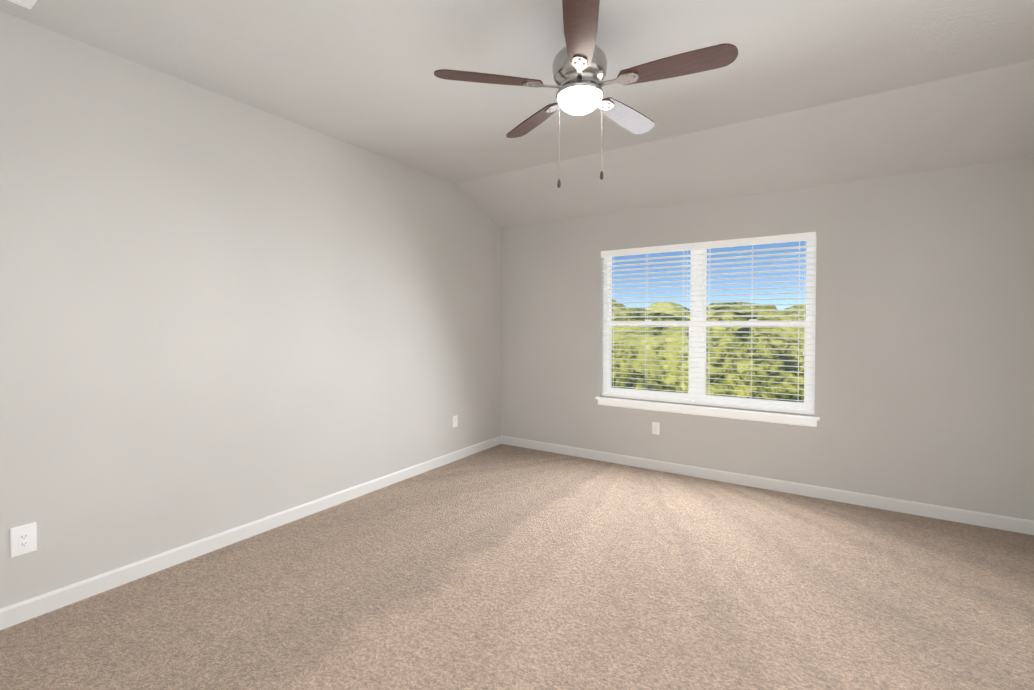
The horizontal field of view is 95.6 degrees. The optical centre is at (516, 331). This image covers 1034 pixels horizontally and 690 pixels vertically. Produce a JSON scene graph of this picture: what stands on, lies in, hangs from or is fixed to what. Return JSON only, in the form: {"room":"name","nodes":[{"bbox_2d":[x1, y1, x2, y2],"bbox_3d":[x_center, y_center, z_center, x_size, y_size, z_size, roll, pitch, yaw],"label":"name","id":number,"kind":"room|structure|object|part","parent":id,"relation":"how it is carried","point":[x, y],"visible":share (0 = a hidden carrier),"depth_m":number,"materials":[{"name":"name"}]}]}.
{"room":"empty bedroom","nodes":[
{"label":"empty bedroom","id":0,"kind":"room"},
{"bbox_2d":[0,11,500,608],"bbox_3d":[-1.580,-0.067,3.433,0.150,2.805,5.160,1,1,33],"label":"wall","id":1,"kind":"structure","parent":0,"point":[220,313],"depth_m":2.80,"materials":[{"name":"beige paint"}]},
{"bbox_2d":[10,522,36,557],"bbox_3d":[-2.309,0.976,2.194,0.008,0.135,0.086,1,1,33],"label":"electrical outlet","id":2,"kind":"object","parent":1,"relation":"attached to","point":[23,539],"visible":1,"depth_m":2.19,"materials":[{"name":"white plastic"}]},
{"bbox_2d":[0,436,500,629],"bbox_3d":[-1.512,1.290,3.410,0.014,0.092,4.860,1,1,33],"label":"baseboard","id":3,"kind":"structure","parent":1,"relation":"attached to","point":[25,610],"depth_m":2.80,"materials":[{"name":"white paint"}]},
{"bbox_2d":[453,415,457,427],"bbox_3d":[-0.626,0.916,4.761,0.008,0.115,0.070,1,1,33],"label":"electrical outlet","id":4,"kind":"object","parent":1,"relation":"attached to","point":[455,421],"visible":1,"depth_m":4.76,"materials":[{"name":"white plastic"}]},
{"bbox_2d":[0,444,1033,689],"bbox_3d":[0.293,1.431,2.229,4.630,0.150,5.160,1,1,33],"label":"floor","id":5,"kind":"structure","parent":0,"point":[502,566],"depth_m":2.36,"materials":[{"name":"carpet"}]},
{"bbox_2d":[0,0,1033,228],"bbox_3d":[0.293,-1.349,2.183,4.630,0.560,5.160,1,1,33],"label":"ceiling","id":6,"kind":"structure","parent":0,"point":[796,94],"depth_m":2.75,"materials":[{"name":"white paint"}]},
{"bbox_2d":[8,0,36,8],"bbox_3d":[-2.113,-1.438,1.872,0.355,0.010,0.305,1,1,33],"label":"ceiling vent","id":7,"kind":"object","parent":6,"relation":"in","point":[28,4],"visible":1,"depth_m":2.05,"materials":[{"name":"white metal"}]},
{"bbox_2d":[434,0,737,187],"bbox_3d":[0.343,-1.071,2.258,1.301,0.758,1.307,1,1,33],"label":"fan","id":8,"kind":"object","parent":6,"relation":"hanging from","point":[579,67],"visible":1,"depth_m":2.15,"materials":[{"name":"brown wood"}]},
{"bbox_3d":[-0.130,-1.170,2.170,0.399,0.034,0.390,1,1,33],"label":"blade","id":9,"kind":"part","parent":8,"relation":"part of","materials":[{"name":"brown wood"}]},
{"bbox_3d":[0.091,-1.177,2.637,0.461,0.034,0.302,1,1,33],"label":"blade","id":10,"kind":"part","parent":8,"relation":"part of","materials":[{"name":"brown wood"}]},
{"bbox_3d":[0.301,-1.288,2.250,0.260,0.324,0.260,1,1,33],"label":"motor","id":11,"kind":"part","parent":8,"relation":"part of","materials":[{"name":"silver metal"}]},
{"bbox_3d":[0.301,-1.091,2.254,0.213,0.078,0.213,1,1,33],"label":"lamp shade","id":12,"kind":"part","parent":8,"relation":"part of","materials":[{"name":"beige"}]},
{"bbox_3d":[0.248,-1.164,1.817,0.290,0.034,0.468,1,1,33],"label":"blade","id":13,"kind":"part","parent":8,"relation":"part of","materials":[{"name":"brown wood"}]},
{"bbox_3d":[0.605,-1.176,2.567,0.183,0.034,0.501,1,1,33],"label":"blade","id":14,"kind":"part","parent":8,"relation":"part of","materials":[{"name":"white wood"}]},
{"bbox_3d":[0.699,-1.168,2.072,0.502,0.034,0.168,1,1,33],"label":"blade","id":15,"kind":"part","parent":8,"relation":"part of","materials":[{"name":"brown wood"}]},
{"bbox_2d":[501,157,1033,520],"bbox_3d":[1.667,0.078,4.302,4.330,2.485,0.150,1,1,33],"label":"wall","id":16,"kind":"structure","parent":0,"point":[924,355],"depth_m":3.57,"materials":[{"name":"beige paint"}]},
{"bbox_2d":[652,422,659,434],"bbox_3d":[1.318,0.922,4.450,0.070,0.115,0.008,1,1,33],"label":"electrical outlet","id":17,"kind":"object","parent":16,"relation":"attached to","point":[655,427],"visible":1,"depth_m":4.45,"materials":[{"name":"white plastic"}]},
{"bbox_2d":[595,396,819,420],"bbox_3d":[1.627,0.687,4.279,1.910,0.022,0.119,1,1,33],"label":"window sill","id":18,"kind":"structure","parent":16,"relation":"attached to","point":[777,414],"depth_m":4.14,"materials":[{"name":"white paint"}]},
{"bbox_2d":[598,400,816,426],"bbox_3d":[1.609,0.729,4.251,1.870,0.060,0.016,1,1,33],"label":"apron","id":19,"kind":"object","parent":16,"relation":"attached to","point":[772,419],"visible":0.82,"depth_m":4.15,"materials":[{"name":"white paint"}]},
{"bbox_2d":[603,240,815,414],"bbox_3d":[1.675,-0.065,4.339,1.840,1.480,0.065,1,1,33],"label":"window","id":20,"kind":"structure","parent":16,"relation":"in","point":[700,395],"depth_m":4.30,"materials":[{"name":"white plastic"}]},
{"bbox_2d":[601,243,695,402],"bbox_3d":[1.247,-0.075,4.524,0.914,1.461,0.074,1,1,33],"label":"window blind","id":21,"kind":"object","parent":20,"relation":"attached to","point":[655,249],"visible":0.98,"depth_m":4.51,"materials":[{"name":"white plastic"}]},
{"bbox_2d":[696,232,815,413],"bbox_3d":[2.015,-0.067,4.021,0.914,1.461,0.074,1,1,33],"label":"window blind","id":22,"kind":"object","parent":20,"relation":"attached to","point":[797,237],"visible":1,"depth_m":4.00,"materials":[{"name":"white plastic"}]},
{"bbox_2d":[501,436,1033,534],"bbox_3d":[1.622,1.276,4.253,4.302,0.092,0.014,1,1,33],"label":"baseboard","id":23,"kind":"structure","parent":16,"relation":"attached to","point":[1012,524],"depth_m":3.79,"materials":[{"name":"white paint"}]},
{"label":"outside","id":24,"kind":"structure","parent":0,"visible":0},
{"bbox_3d":[28.947,4.060,40.805,130.000,0.100,89.000,1,1,33],"label":"ground","id":25,"kind":"structure","parent":24,"visible":0},
{"bbox_2d":[612,299,646,318],"bbox_3d":[3.707,1.861,18.630,7.469,6.417,6.716,1,1,33],"label":"tree","id":26,"kind":"object","parent":25,"relation":"on","point":[623,309],"depth_m":17.92,"materials":[{"name":"green plant"}]},
{"bbox_2d":[612,315,665,390],"bbox_3d":[3.087,2.150,13.248,6.246,5.415,6.362,1,1,33],"label":"tree","id":27,"kind":"object","parent":25,"relation":"on","point":[659,386],"depth_m":10.57,"materials":[{"name":"green plant"}]},
{"bbox_2d":[646,302,689,315],"bbox_3d":[8.563,2.711,25.935,10.113,8.698,10.084,1,1,33],"label":"tree","id":28,"kind":"object","parent":25,"relation":"on","point":[671,309],"depth_m":25.60,"materials":[{"name":"green plant"}]},
{"bbox_2d":[631,312,737,396],"bbox_3d":[4.590,2.215,12.672,6.345,5.524,6.687,1,1,33],"label":"tree","id":29,"kind":"object","parent":25,"relation":"on","point":[714,391],"depth_m":10.64,"materials":[{"name":"green plant"}]},
{"bbox_2d":[683,307,724,318],"bbox_3d":[6.553,2.653,17.813,7.982,7.208,7.902,1,1,33],"label":"tree","id":30,"kind":"object","parent":25,"relation":"on","point":[713,313],"depth_m":17.08,"materials":[{"name":"green plant"}]},
{"bbox_2d":[706,302,776,311],"bbox_3d":[10.904,3.616,23.082,11.490,10.110,11.579,1,1,33],"label":"tree","id":31,"kind":"object","parent":25,"relation":"on","point":[757,307],"depth_m":22.44,"materials":[{"name":"green plant"}]},
{"bbox_2d":[706,307,804,392],"bbox_3d":[5.838,1.944,11.682,4.267,5.107,4.216,1,1,33],"label":"tree","id":32,"kind":"object","parent":25,"relation":"on","point":[751,372],"depth_m":10.46,"materials":[{"name":"green plant"}]},
{"bbox_2d":[721,311,805,402],"bbox_3d":[7.078,1.896,11.021,5.540,5.226,5.558,1,1,33],"label":"tree","id":33,"kind":"object","parent":25,"relation":"on","point":[757,393],"depth_m":9.91,"materials":[{"name":"green plant"}]},
{"bbox_2d":[769,307,805,314],"bbox_3d":[9.327,2.103,16.357,7.379,5.935,6.982,1,1,33],"label":"tree","id":34,"kind":"object","parent":25,"relation":"on","point":[783,312],"depth_m":15.07,"materials":[{"name":"green plant"}]},
{"bbox_2d":[776,305,805,311],"bbox_3d":[12.527,3.188,21.373,10.861,9.208,12.166,1,1,33],"label":"tree","id":35,"kind":"object","parent":25,"relation":"on","point":[796,307],"depth_m":21.00,"materials":[{"name":"green plant"}]}
]}

